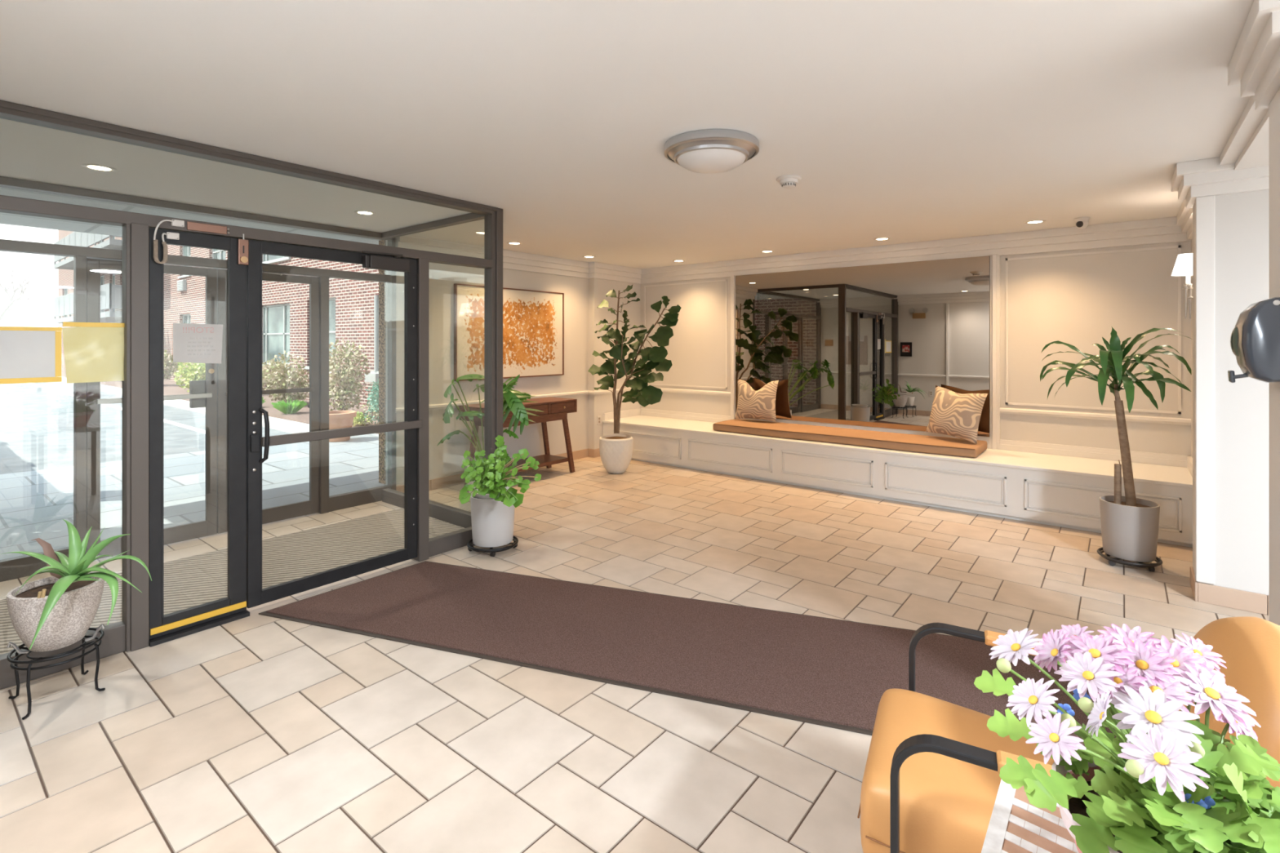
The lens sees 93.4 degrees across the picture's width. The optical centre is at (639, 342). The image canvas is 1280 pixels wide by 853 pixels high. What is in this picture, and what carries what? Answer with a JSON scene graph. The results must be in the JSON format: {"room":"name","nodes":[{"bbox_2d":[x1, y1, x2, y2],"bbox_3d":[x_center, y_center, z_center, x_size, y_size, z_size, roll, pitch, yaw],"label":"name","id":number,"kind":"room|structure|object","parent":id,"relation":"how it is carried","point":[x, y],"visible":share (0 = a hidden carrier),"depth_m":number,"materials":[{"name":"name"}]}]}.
{"room":"lobby","nodes":[
{"label":"lobby","id":0,"kind":"room"},
{"bbox_2d":[378,240,386,484],"bbox_3d":[-2.456,0.200,6.122,0.580,2.520,0.100,0,0,39],"label":"wall","id":1,"kind":"structure","parent":0,"point":[382,286],"depth_m":6.22,"materials":[{"name":"beige paint"}]},
{"bbox_2d":[386,240,640,486],"bbox_3d":[-1.202,0.220,7.003,0.280,2.440,3.518,0,0,39],"label":"wall","id":2,"kind":"structure","parent":0,"point":[582,296],"depth_m":6.83,"materials":[{"name":"white paint"}]},
{"bbox_2d":[0,176,395,582],"bbox_3d":[-3.279,0.221,4.386,0.100,2.439,3.156,0,0,39],"label":"door frame","id":3,"kind":"structure","parent":2,"relation":"in","point":[24,566],"depth_m":4.34,"materials":[{"name":"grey metal"}]},
{"bbox_2d":[86,257,217,559],"bbox_3d":[-3.404,0.438,4.236,0.118,1.980,0.726,0,0,37],"label":"door","id":4,"kind":"structure","parent":3,"relation":"attached to","point":[202,393],"depth_m":4.28,"materials":[{"name":"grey metal"}]},
{"bbox_2d":[217,264,319,533],"bbox_3d":[-2.904,0.411,4.774,0.147,2.033,0.728,0,0,39],"label":"door","id":5,"kind":"structure","parent":3,"relation":"attached to","point":[280,513],"depth_m":4.80,"materials":[{"name":"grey metal"}]},
{"bbox_2d":[382,213,484,528],"bbox_3d":[-1.726,0.221,5.017,1.540,2.439,0.065,0,0,39],"label":"window","id":6,"kind":"structure","parent":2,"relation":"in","point":[458,517],"depth_m":4.92,"materials":[{"name":"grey metal"}]},
{"bbox_2d":[395,448,599,493],"bbox_3d":[-1.374,1.387,6.634,0.112,0.105,2.750,0,0,39],"label":"baseboard","id":7,"kind":"structure","parent":2,"relation":"attached to","point":[453,480],"depth_m":6.10,"materials":[{"name":"wood"}]},
{"bbox_2d":[453,283,564,381],"bbox_3d":[-1.395,-0.105,6.657,0.043,0.982,1.500,0,0,39],"label":"abstract painting","id":8,"kind":"object","parent":2,"relation":"attached to","point":[533,321],"visible":0.93,"depth_m":6.67,"materials":[{"name":"orange paint"}]},
{"bbox_2d":[395,387,730,413],"bbox_3d":[-0.577,0.630,6.496,1.530,0.050,3.530,0,0,39],"label":"trim","id":9,"kind":"structure","parent":2,"relation":"attached to","point":[435,406],"depth_m":7.44,"materials":[{"name":"white paint"}]},
{"bbox_2d":[597,415,600,425],"bbox_3d":[-0.515,0.980,7.631,0.008,0.114,0.070,0,0,39],"label":"wall outlet","id":10,"kind":"object","parent":2,"relation":"attached to","point":[598,416],"visible":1,"depth_m":7.62,"materials":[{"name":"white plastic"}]},
{"bbox_2d":[0,0,1253,268],"bbox_3d":[1.304,-1.060,3.042,8.960,0.120,6.780,0,0,39],"label":"ceiling","id":11,"kind":"structure","parent":0,"point":[901,121],"depth_m":2.57,"materials":[{"name":"paint"}]},
{"bbox_2d":[81,163,116,172],"bbox_3d":[-3.084,-0.997,3.441,0.152,0.007,0.152,0,0,39],"label":"recessed light","id":12,"kind":"object","parent":11,"relation":"in","point":[98,167],"visible":1,"depth_m":3.44,"materials":[{"name":"white"}]},
{"bbox_2d":[354,210,375,215],"bbox_3d":[-2.110,-0.997,4.629,0.152,0.007,0.152,0,0,39],"label":"recessed light","id":13,"kind":"object","parent":11,"relation":"in","point":[360,212],"visible":1,"depth_m":4.62,"materials":[{"name":"white"}]},
{"bbox_2d":[506,241,522,244],"bbox_3d":[-1.260,-0.997,6.049,0.152,0.007,0.152,0,0,39],"label":"recessed light","id":14,"kind":"object","parent":11,"relation":"in","point":[508,242],"visible":1,"depth_m":6.05,"materials":[{"name":"white plastic"}]},
{"bbox_2d":[582,255,595,257],"bbox_3d":[-0.590,-0.997,6.999,0.152,0.007,0.152,0,0,39],"label":"recessed light","id":15,"kind":"object","parent":11,"relation":"in","point":[584,256],"visible":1,"depth_m":6.99,"materials":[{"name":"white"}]},
{"bbox_2d":[672,259,684,262],"bbox_3d":[0.473,-0.997,7.353,0.152,0.007,0.152,0,0,39],"label":"recessed light","id":16,"kind":"object","parent":11,"relation":"in","point":[676,260],"visible":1,"depth_m":7.34,"materials":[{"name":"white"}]},
{"bbox_2d":[664,128,759,173],"bbox_3d":[0.360,-0.935,3.049,0.476,0.126,0.476,0,0,39],"label":"flush ceiling light","id":17,"kind":"object","parent":11,"relation":"attached to","point":[707,151],"visible":1,"depth_m":2.91,"materials":[{"name":"white glass"}]},
{"bbox_2d":[760,250,773,253],"bbox_3d":[1.391,-0.997,6.595,0.152,0.007,0.152,0,0,39],"label":"recessed light","id":18,"kind":"object","parent":11,"relation":"in","point":[762,251],"visible":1,"depth_m":6.60,"materials":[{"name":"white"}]},
{"bbox_2d":[776,174,801,188],"bbox_3d":[0.903,-0.970,3.662,0.150,0.059,0.150,0,0,39],"label":"smoke detector","id":19,"kind":"object","parent":11,"relation":"attached to","point":[788,181],"visible":1,"depth_m":3.62,"materials":[{"name":"white plastic"}]},
{"bbox_2d":[873,237,890,240],"bbox_3d":[2.326,-0.997,5.795,0.152,0.007,0.152,0,0,39],"label":"recessed light","id":20,"kind":"object","parent":11,"relation":"in","point":[877,238],"visible":1,"depth_m":5.78,"materials":[{"name":"white"}]},
{"bbox_2d":[1024,219,1046,224],"bbox_3d":[3.264,-0.997,4.982,0.152,0.007,0.152,0,0,39],"label":"recessed light","id":21,"kind":"object","parent":11,"relation":"in","point":[1038,221],"visible":1,"depth_m":4.97,"materials":[{"name":"white"}]},
{"bbox_2d":[1073,217,1090,229],"bbox_3d":[3.550,-0.956,4.844,0.108,0.087,0.108,0,0,39],"label":"dome camera","id":22,"kind":"object","parent":11,"relation":"attached to","point":[1082,223],"visible":1,"depth_m":4.81,"materials":[{"name":"white plastic"}]},
{"bbox_2d":[1219,95,1269,169],"bbox_3d":[2.872,-0.963,2.505,0.540,0.075,1.700,0,0,39],"label":"beam","id":23,"kind":"structure","parent":11,"relation":"attached to","point":[1247,146],"depth_m":2.83,"materials":[{"name":"white paint"}]},
{"bbox_2d":[0,456,1269,852],"bbox_3d":[1.272,1.490,3.002,8.960,0.100,6.680,0,0,39],"label":"floor","id":24,"kind":"structure","parent":0,"point":[255,733],"depth_m":2.37,"materials":[{"name":"beige tile"}]},
{"bbox_2d":[6,623,105,719],"bbox_3d":[-2.382,1.312,2.466,0.287,0.255,0.287,0,0,28],"label":"plant stand","id":25,"kind":"object","parent":24,"relation":"on","point":[84,640],"visible":0.74,"depth_m":2.42,"materials":[{"name":"black metal"}]},
{"bbox_2d":[1,519,151,652],"bbox_3d":[-2.212,0.968,2.358,0.688,0.519,0.374,0,0,39],"label":"aloe plant","id":26,"kind":"object","parent":25,"relation":"on","point":[56,611],"visible":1,"depth_m":2.37,"materials":[{"name":"green plant"}]},
{"bbox_2d":[0,508,464,654],"bbox_3d":[-2.528,1.435,3.741,1.120,0.009,2.890,0,0,39],"label":"entrance mat","id":27,"kind":"object","parent":24,"relation":"on","point":[188,582],"visible":0.44,"depth_m":3.97,"materials":[{"name":"beige carpet"}]},
{"bbox_2d":[0,99,502,689],"bbox_3d":[-2.023,0.221,3.333,0.118,2.439,3.078,0,0,39],"label":"frame","id":28,"kind":"structure","parent":24,"relation":"on","point":[131,633],"depth_m":2.86,"materials":[{"name":"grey metal"}]},
{"bbox_2d":[0,326,62,383],"bbox_3d":[-2.674,0.052,2.512,0.003,0.240,0.387,0,0,39],"label":"sign","id":29,"kind":"object","parent":28,"relation":"attached to","point":[28,354],"visible":1,"depth_m":2.59,"materials":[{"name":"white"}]},
{"bbox_2d":[62,321,124,383],"bbox_3d":[-2.481,0.044,2.752,0.014,0.272,0.228,0,0,39],"label":"sign","id":30,"kind":"object","parent":28,"relation":"attached to","point":[94,352],"visible":0.91,"depth_m":2.75,"materials":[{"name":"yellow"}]},
{"bbox_2d":[171,218,184,226],"bbox_3d":[-2.257,-0.584,2.946,0.017,0.032,0.050,0,0,39],"label":"sensor","id":31,"kind":"object","parent":28,"relation":"attached to","point":[177,223],"visible":1,"depth_m":2.94,"materials":[{"name":"white plastic"}]},
{"bbox_2d":[149,227,249,647],"bbox_3d":[-2.216,0.446,3.039,0.077,1.988,0.417,0,0,39],"label":"door","id":32,"kind":"structure","parent":28,"relation":"attached to","point":[183,623],"depth_m":3.07,"materials":[{"name":"black metal"}]},
{"bbox_2d":[153,219,173,263],"bbox_3d":[-2.289,-0.486,2.894,0.033,0.214,0.074,0,0,39],"label":"cable","id":33,"kind":"object","parent":32,"relation":"attached to","point":[164,243],"visible":1,"depth_m":2.88,"materials":[{"name":"beige plastic"}]},
{"bbox_2d":[166,231,179,239],"bbox_3d":[-2.278,-0.521,2.941,0.017,0.032,0.050,0,0,39],"label":"sensor","id":34,"kind":"object","parent":32,"relation":"attached to","point":[175,236],"visible":1,"depth_m":2.94,"materials":[{"name":"white plastic"}]},
{"bbox_2d":[173,323,222,363],"bbox_3d":[-2.224,0.005,3.040,0.002,0.205,0.210,0,0,39],"label":"paper notice","id":35,"kind":"object","parent":32,"relation":"attached to","point":[192,343],"visible":1,"depth_m":3.04,"materials":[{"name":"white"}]},
{"bbox_2d":[237,233,248,265],"bbox_3d":[-2.084,-0.491,3.170,0.026,0.162,0.048,0,0,39],"label":"lock","id":36,"kind":"object","parent":32,"relation":"attached to","point":[242,244],"visible":1,"depth_m":3.17,"materials":[{"name":"orange metal"}]},
{"bbox_2d":[186,221,229,234],"bbox_3d":[-2.178,-0.579,3.046,0.017,0.042,0.181,0,0,39],"label":"cover plate","id":37,"kind":"object","parent":28,"relation":"attached to","point":[194,226],"visible":1,"depth_m":3.04,"materials":[{"name":"orange metal"}]},
{"bbox_2d":[246,240,422,608],"bbox_3d":[-1.761,0.424,3.588,0.102,1.977,1.002,0,0,39],"label":"door","id":38,"kind":"structure","parent":28,"relation":"attached to","point":[256,595],"depth_m":3.38,"materials":[{"name":"black metal"}]},
{"bbox_2d":[436,373,542,493],"bbox_3d":[-1.250,0.849,5.102,1.020,1.182,0.732,0,0,39],"label":"philodendron","id":39,"kind":"object","parent":24,"relation":"on","point":[513,400],"visible":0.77,"depth_m":4.92,"materials":[{"name":"green plant"}]},
{"bbox_2d":[466,535,518,556],"bbox_3d":[-1.025,1.411,4.204,0.350,0.056,0.350,0,0,39],"label":"caddy","id":40,"kind":"object","parent":24,"relation":"on","point":[470,544],"visible":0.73,"depth_m":4.08,"materials":[{"name":"black metal"}]},
{"bbox_2d":[458,435,541,547],"bbox_3d":[-0.979,0.983,3.973,0.458,0.798,0.752,0,0,-30],"label":"potted plant","id":41,"kind":"object","parent":40,"relation":"on","point":[493,503],"visible":1,"depth_m":3.81,"materials":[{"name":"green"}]},
{"bbox_2d":[472,486,509,499],"bbox_3d":[-1.034,1.054,4.212,0.264,0.057,0.264,0,0,39],"label":"pot","id":42,"kind":"object","parent":41,"relation":"on","point":[477,496],"depth_m":4.10,"materials":[{"name":"white ceramic"}]},
{"bbox_2d":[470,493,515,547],"bbox_3d":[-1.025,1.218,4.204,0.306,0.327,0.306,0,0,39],"label":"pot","id":43,"kind":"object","parent":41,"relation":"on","point":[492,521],"depth_m":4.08,"materials":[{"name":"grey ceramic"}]},
{"bbox_2d":[459,396,577,485],"bbox_3d":[-1.250,1.037,6.394,0.464,0.814,1.230,0,0,39],"label":"console table","id":44,"kind":"object","parent":24,"relation":"on","point":[553,409],"visible":0.57,"depth_m":6.50,"materials":[{"name":"brown wood"}]},
{"bbox_2d":[505,453,568,472],"bbox_3d":[-1.254,1.295,6.397,0.355,0.040,1.030,0,0,39],"label":"shelf","id":45,"kind":"object","parent":44,"relation":"attached to","point":[546,460],"depth_m":6.56,"materials":[{"name":"brown wood"}]},
{"bbox_2d":[587,284,680,473],"bbox_3d":[-0.073,0.399,6.559,1.310,2.074,0.540,0,0,39],"label":"fiddle leaf fig","id":46,"kind":"object","parent":24,"relation":"on","point":[615,451],"visible":1,"depth_m":6.53,"materials":[{"name":"green plant"}]},
{"bbox_2d":[599,434,632,473],"bbox_3d":[-0.265,1.240,6.701,0.374,0.391,0.374,0,0,39],"label":"pot","id":47,"kind":"object","parent":46,"relation":"on","point":[615,451],"depth_m":6.56,"materials":[{"name":"white ceramic"}]},
{"bbox_2d":[258,560,1132,746],"bbox_3d":[-0.004,1.433,2.992,3.950,0.012,0.925,0,0,19],"label":"runner rug","id":48,"kind":"object","parent":24,"relation":"on","point":[836,673],"visible":0.64,"depth_m":2.87,"materials":[{"name":"brown carpet"}]},
{"bbox_2d":[602,415,1192,547],"bbox_3d":[1.950,1.215,6.237,5.600,0.450,0.780,0,0,39],"label":"window bench","id":49,"kind":"object","parent":24,"relation":"on","point":[1052,490],"visible":0.93,"depth_m":5.29,"materials":[{"name":"white paint"}]},
{"bbox_2d":[712,418,986,457],"bbox_3d":[2.009,0.942,6.176,2.630,0.093,0.582,0,0,39],"label":"bench cushion","id":50,"kind":"object","parent":49,"relation":"on","point":[953,446],"visible":0.99,"depth_m":5.87,"materials":[{"name":"brown fabric"}]},
{"bbox_2d":[734,378,778,422],"bbox_3d":[1.334,0.656,6.915,0.502,0.464,0.188,0,0,30],"label":"zebra pillow","id":51,"kind":"object","parent":50,"relation":"on","point":[761,403],"visible":1,"depth_m":6.83,"materials":[{"name":"brown fabric"}]},
{"bbox_2d":[925,385,987,444],"bbox_3d":[2.915,0.654,5.577,0.207,0.489,0.554,0,0,-27],"label":"zebra pillow","id":52,"kind":"object","parent":50,"relation":"on","point":[953,414],"visible":1,"depth_m":5.49,"materials":[{"name":"brown fabric"}]},
{"bbox_2d":[981,779,1078,852],"bbox_3d":[0.697,1.100,0.763,0.464,0.680,0.463,0,0,39],"label":"side table","id":53,"kind":"object","parent":24,"relation":"on","point":[1015,825],"visible":0.44,"depth_m":0.94,"materials":[{"name":"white wood"}]},
{"bbox_2d":[973,623,1279,852],"bbox_3d":[0.695,0.595,0.847,0.406,0.328,0.425,0,0,16],"label":"chrysanthemum","id":54,"kind":"object","parent":53,"relation":"on","point":[1171,783],"visible":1,"depth_m":0.79,"materials":[{"name":"pink"}]},
{"bbox_2d":[1057,703,1075,716],"bbox_3d":[0.598,0.517,0.847,0.020,0.021,0.004,0,0,39],"label":"flower","id":55,"kind":"object","parent":54,"relation":"on","point":[1061,708],"depth_m":0.84,"materials":[{"name":"blue plant"}]},
{"bbox_2d":[1072,688,1090,700],"bbox_3d":[0.642,0.514,0.877,0.020,0.021,0.004,0,0,39],"label":"flower","id":56,"kind":"object","parent":54,"relation":"on","point":[1076,695],"depth_m":0.88,"materials":[{"name":"blue plant"}]},
{"bbox_2d":[1063,765,1225,852],"bbox_3d":[0.707,0.699,0.785,0.270,0.121,0.270,0,0,39],"label":"pot","id":57,"kind":"object","parent":54,"relation":"on","point":[1076,805],"depth_m":0.86,"materials":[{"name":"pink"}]},
{"bbox_2d":[1184,793,1207,808],"bbox_3d":[0.679,0.562,0.737,0.020,0.021,0.004,0,0,39],"label":"flower","id":58,"kind":"object","parent":54,"relation":"on","point":[1189,797],"depth_m":0.73,"materials":[{"name":"blue plant"}]},
{"bbox_2d":[1195,795,1215,808],"bbox_3d":[0.699,0.566,0.747,0.020,0.021,0.004,0,0,39],"label":"flower","id":59,"kind":"object","parent":54,"relation":"on","point":[1208,801],"depth_m":0.74,"materials":[{"name":"blue plant"}]},
{"bbox_2d":[857,616,1279,852],"bbox_3d":[0.966,1.009,1.397,0.824,0.858,0.626,0,0,28],"label":"armchair","id":60,"kind":"object","parent":24,"relation":"on","point":[931,780],"visible":0.49,"depth_m":1.33,"materials":[{"name":"orange leather"}]},
{"bbox_2d":[1097,546,1162,572],"bbox_3d":[3.187,1.411,3.931,0.334,0.056,0.334,0,0,39],"label":"caddy","id":61,"kind":"object","parent":24,"relation":"on","point":[1112,561],"visible":0.53,"depth_m":3.83,"materials":[{"name":"grey plastic"}]},
{"bbox_2d":[1040,327,1192,562],"bbox_3d":[3.095,0.638,3.965,0.804,1.492,0.540,0,0,39],"label":"palm","id":62,"kind":"object","parent":61,"relation":"on","point":[1130,524],"visible":1,"depth_m":3.88,"materials":[{"name":"green plant"}]},
{"bbox_2d":[1099,495,1159,562],"bbox_3d":[3.187,1.208,3.931,0.308,0.351,0.308,0,0,39],"label":"pot","id":63,"kind":"object","parent":62,"relation":"on","point":[1130,526],"depth_m":3.83,"materials":[{"name":"white ceramic"}]},
{"bbox_2d":[640,240,1191,467],"bbox_3d":[2.181,0.220,6.647,6.050,2.440,0.150,0,0,39],"label":"wall","id":64,"kind":"structure","parent":0,"point":[1077,301],"depth_m":5.32,"materials":[{"name":"white paint"}]},
{"bbox_2d":[730,275,736,419],"bbox_3d":[1.150,0.056,7.347,0.068,1.750,0.045,0,0,39],"label":"trim","id":65,"kind":"structure","parent":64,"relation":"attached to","point":[732,277],"depth_m":7.34,"materials":[{"name":"white paint"}]},
{"bbox_2d":[395,156,1269,284],"bbox_3d":[2.291,-0.904,4.205,8.870,0.189,3.530,0,0,39],"label":"crown molding","id":66,"kind":"structure","parent":64,"relation":"attached to","point":[1162,230],"depth_m":5.73,"materials":[{"name":"white paint"}]},
{"bbox_2d":[735,255,989,438],"bbox_3d":[2.224,0.054,6.486,2.690,1.732,0.050,0,0,39],"label":"wall mirror","id":67,"kind":"object","parent":64,"relation":"attached to","point":[865,345],"depth_m":6.33,"materials":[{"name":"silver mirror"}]},
{"bbox_2d":[603,244,1192,477],"bbox_3d":[1.956,0.105,6.245,5.600,1.770,0.760,0,0,39],"label":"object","id":68,"kind":"object","parent":64,"relation":"attached to","point":[1169,460],"visible":0.87,"depth_m":5.33,"materials":[{"name":"white paint"}]},
{"bbox_2d":[977,254,999,449],"bbox_3d":[3.270,0.087,5.653,0.180,1.805,0.045,0,0,39],"label":"trim","id":69,"kind":"structure","parent":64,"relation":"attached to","point":[993,440],"depth_m":5.60,"materials":[{"name":"white paint"}]},
{"bbox_2d":[1000,408,1191,425],"bbox_3d":[3.858,0.630,5.194,1.315,0.050,0.028,0,0,39],"label":"trim","id":70,"kind":"structure","parent":64,"relation":"attached to","point":[1005,411],"depth_m":5.16,"materials":[{"name":"white paint"}]},
{"bbox_2d":[1191,189,1269,614],"bbox_3d":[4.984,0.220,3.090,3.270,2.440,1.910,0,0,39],"label":"column","id":71,"kind":"structure","parent":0,"point":[1242,220],"depth_m":3.26,"materials":[{"name":"white paint"}]},
{"bbox_2d":[1171,253,1192,319],"bbox_3d":[3.653,-0.375,4.019,0.170,0.430,0.170,0,0,39],"label":"wall sconce","id":72,"kind":"object","parent":71,"relation":"attached to","point":[1184,264],"visible":0.67,"depth_m":4.01,"materials":[{"name":"white fabric"}]},
{"bbox_2d":[1195,195,1214,584],"bbox_3d":[3.255,0.260,3.472,0.084,2.140,0.380,0,0,44],"label":"trim","id":73,"kind":"structure","parent":71,"relation":"attached to","point":[1204,206],"depth_m":3.34,"materials":[{"name":"white paint"}]},
{"bbox_2d":[1190,566,1269,615],"bbox_3d":[4.457,1.387,2.473,3.242,0.105,0.312,0,0,39],"label":"baseboard","id":74,"kind":"structure","parent":71,"relation":"attached to","point":[1255,602],"depth_m":3.28,"materials":[{"name":"tile"}]},
{"bbox_2d":[1269,87,1279,625],"bbox_3d":[2.225,0.220,1.710,0.558,2.440,0.450,0,0,39],"label":"wall pillar","id":75,"kind":"structure","parent":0,"point":[1274,105],"depth_m":1.98,"materials":[{"name":"white paint"}]},
{"bbox_2d":[1227,0,1279,110],"bbox_3d":[2.189,-0.904,1.739,0.650,0.189,0.634,0,0,39],"label":"crown molding","id":76,"kind":"structure","parent":75,"relation":"attached to","point":[1255,62],"depth_m":1.89,"materials":[{"name":"white paint"}]},
{"bbox_2d":[1227,297,1279,382],"bbox_3d":[1.958,-0.004,1.914,0.113,0.272,0.246,0,0,39],"label":"dispenser","id":77,"kind":"object","parent":75,"relation":"attached to","point":[1255,338],"visible":1,"depth_m":1.83,"materials":[{"name":"grey plastic"}]},
{"label":"outside","id":78,"kind":"structure","parent":0,"visible":0},
{"bbox_2d":[0,382,291,474],"bbox_3d":[-58.458,1.525,46.706,130.350,0.110,120.000,0,0,39],"label":"ground","id":79,"kind":"structure","parent":78,"point":[37,423],"depth_m":10.19,"materials":[{"name":"concrete"}]},
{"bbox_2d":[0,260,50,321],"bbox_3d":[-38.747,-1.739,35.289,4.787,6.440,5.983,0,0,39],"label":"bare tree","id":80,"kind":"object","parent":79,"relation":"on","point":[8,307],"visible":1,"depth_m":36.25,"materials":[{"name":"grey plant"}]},
{"bbox_2d":[26,382,205,434],"bbox_3d":[-25.766,1.467,24.784,48.800,0.006,0.120,0,0,39],"label":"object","id":81,"kind":"structure","parent":79,"relation":"on","point":[179,424],"depth_m":11.32,"materials":[{"name":"white paint"}]},
{"bbox_2d":[57,376,309,433],"bbox_3d":[-24.480,1.445,25.152,50.350,0.050,0.500,0,0,39],"label":"kerb","id":82,"kind":"object","parent":79,"relation":"on","point":[281,424],"depth_m":11.33,"materials":[{"name":"concrete"}]},
{"bbox_2d":[53,230,378,407],"bbox_3d":[-16.387,-2.945,23.947,44.700,8.830,7.039,0,0,39],"label":"apartment building","id":83,"kind":"structure","parent":79,"relation":"on","point":[353,304],"depth_m":16.29,"materials":[{"name":"red brick"}]},
{"bbox_2d":[61,366,378,434],"bbox_3d":[-22.546,1.435,25.130,53.400,0.070,1.880,0,0,39],"label":"planting bed","id":84,"kind":"object","parent":79,"relation":"on","point":[170,388],"visible":0.04,"depth_m":13.16,"materials":[{"name":"brown soil"}]},
{"bbox_2d":[163,349,181,379],"bbox_3d":[-15.707,0.787,19.728,1.313,1.263,1.258,0,0,39],"label":"flowering shrub","id":85,"kind":"object","parent":84,"relation":"on","point":[168,363],"visible":0.35,"depth_m":19.73,"materials":[{"name":"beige plant"}]},
{"bbox_2d":[173,362,205,392],"bbox_3d":[-12.930,0.870,17.635,1.524,1.157,1.337,0,0,39],"label":"flowering shrub","id":86,"kind":"object","parent":84,"relation":"on","point":[198,372],"visible":0.54,"depth_m":17.30,"materials":[{"name":"green plant"}]},
{"bbox_2d":[262,351,309,403],"bbox_3d":[-7.995,0.790,13.576,1.488,1.267,1.122,0,0,39],"label":"flowering shrub","id":87,"kind":"object","parent":84,"relation":"on","point":[286,378],"visible":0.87,"depth_m":13.37,"materials":[{"name":"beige plant"}]},
{"bbox_2d":[271,398,306,413],"bbox_3d":[-6.912,1.241,11.909,0.619,0.338,0.644,0,0,39],"label":"grass tuft","id":88,"kind":"object","parent":84,"relation":"on","point":[294,406],"visible":0.88,"depth_m":11.83,"materials":[{"name":"green plant"}]},
{"bbox_2d":[328,337,369,411],"bbox_3d":[-5.756,0.660,11.615,1.188,1.510,1.111,0,0,39],"label":"flowering shrub","id":89,"kind":"object","parent":84,"relation":"on","point":[344,397],"visible":0.91,"depth_m":11.53,"materials":[{"name":"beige plant"}]},
{"bbox_2d":[346,409,373,426],"bbox_3d":[-4.823,1.289,10.288,0.672,0.273,0.360,0,0,39],"label":"ground cover","id":90,"kind":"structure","parent":84,"relation":"on","point":[359,416],"depth_m":10.17,"materials":[{"name":"green plant"}]},
{"bbox_2d":[360,395,378,417],"bbox_3d":[-4.775,1.138,11.159,0.693,0.570,0.658,0,0,39],"label":"flowering shrub","id":91,"kind":"object","parent":84,"relation":"on","point":[366,404],"visible":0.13,"depth_m":11.07,"materials":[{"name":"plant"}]},
{"bbox_2d":[364,378,378,424],"bbox_3d":[-4.347,1.005,10.175,0.708,0.822,0.605,0,0,39],"label":"conifer shrub","id":92,"kind":"object","parent":84,"relation":"on","point":[374,389],"visible":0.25,"depth_m":10.12,"materials":[{"name":"green plant"}]},
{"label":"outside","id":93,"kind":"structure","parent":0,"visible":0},
{"bbox_2d":[0,433,385,559],"bbox_3d":[-3.999,1.511,7.035,4.270,0.118,18.000,0,0,39],"label":"paving","id":94,"kind":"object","parent":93,"point":[34,504],"visible":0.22,"depth_m":6.04,"materials":[{"name":"concrete"}]},
{"bbox_2d":[328,410,356,442],"bbox_3d":[-4.488,1.242,8.961,0.500,0.420,0.500,0,0,39],"label":"terracotta planter","id":95,"kind":"object","parent":94,"relation":"on","point":[337,419],"visible":0.72,"depth_m":8.82,"materials":[{"name":"ceramic"}]},
{"bbox_3d":[-2.311,-0.150,5.846,0.190,3.220,6.950,0,0,39],"label":"wall","id":96,"kind":"structure","parent":0,"visible":0},
{"bbox_2d":[0,186,380,244],"bbox_3d":[-4.080,-1.185,5.435,2.440,0.250,3.800,0,0,39],"label":"roof canopy","id":97,"kind":"object","parent":96,"relation":"attached to","point":[5,218],"depth_m":5.28,"materials":[{"name":"white paint"}]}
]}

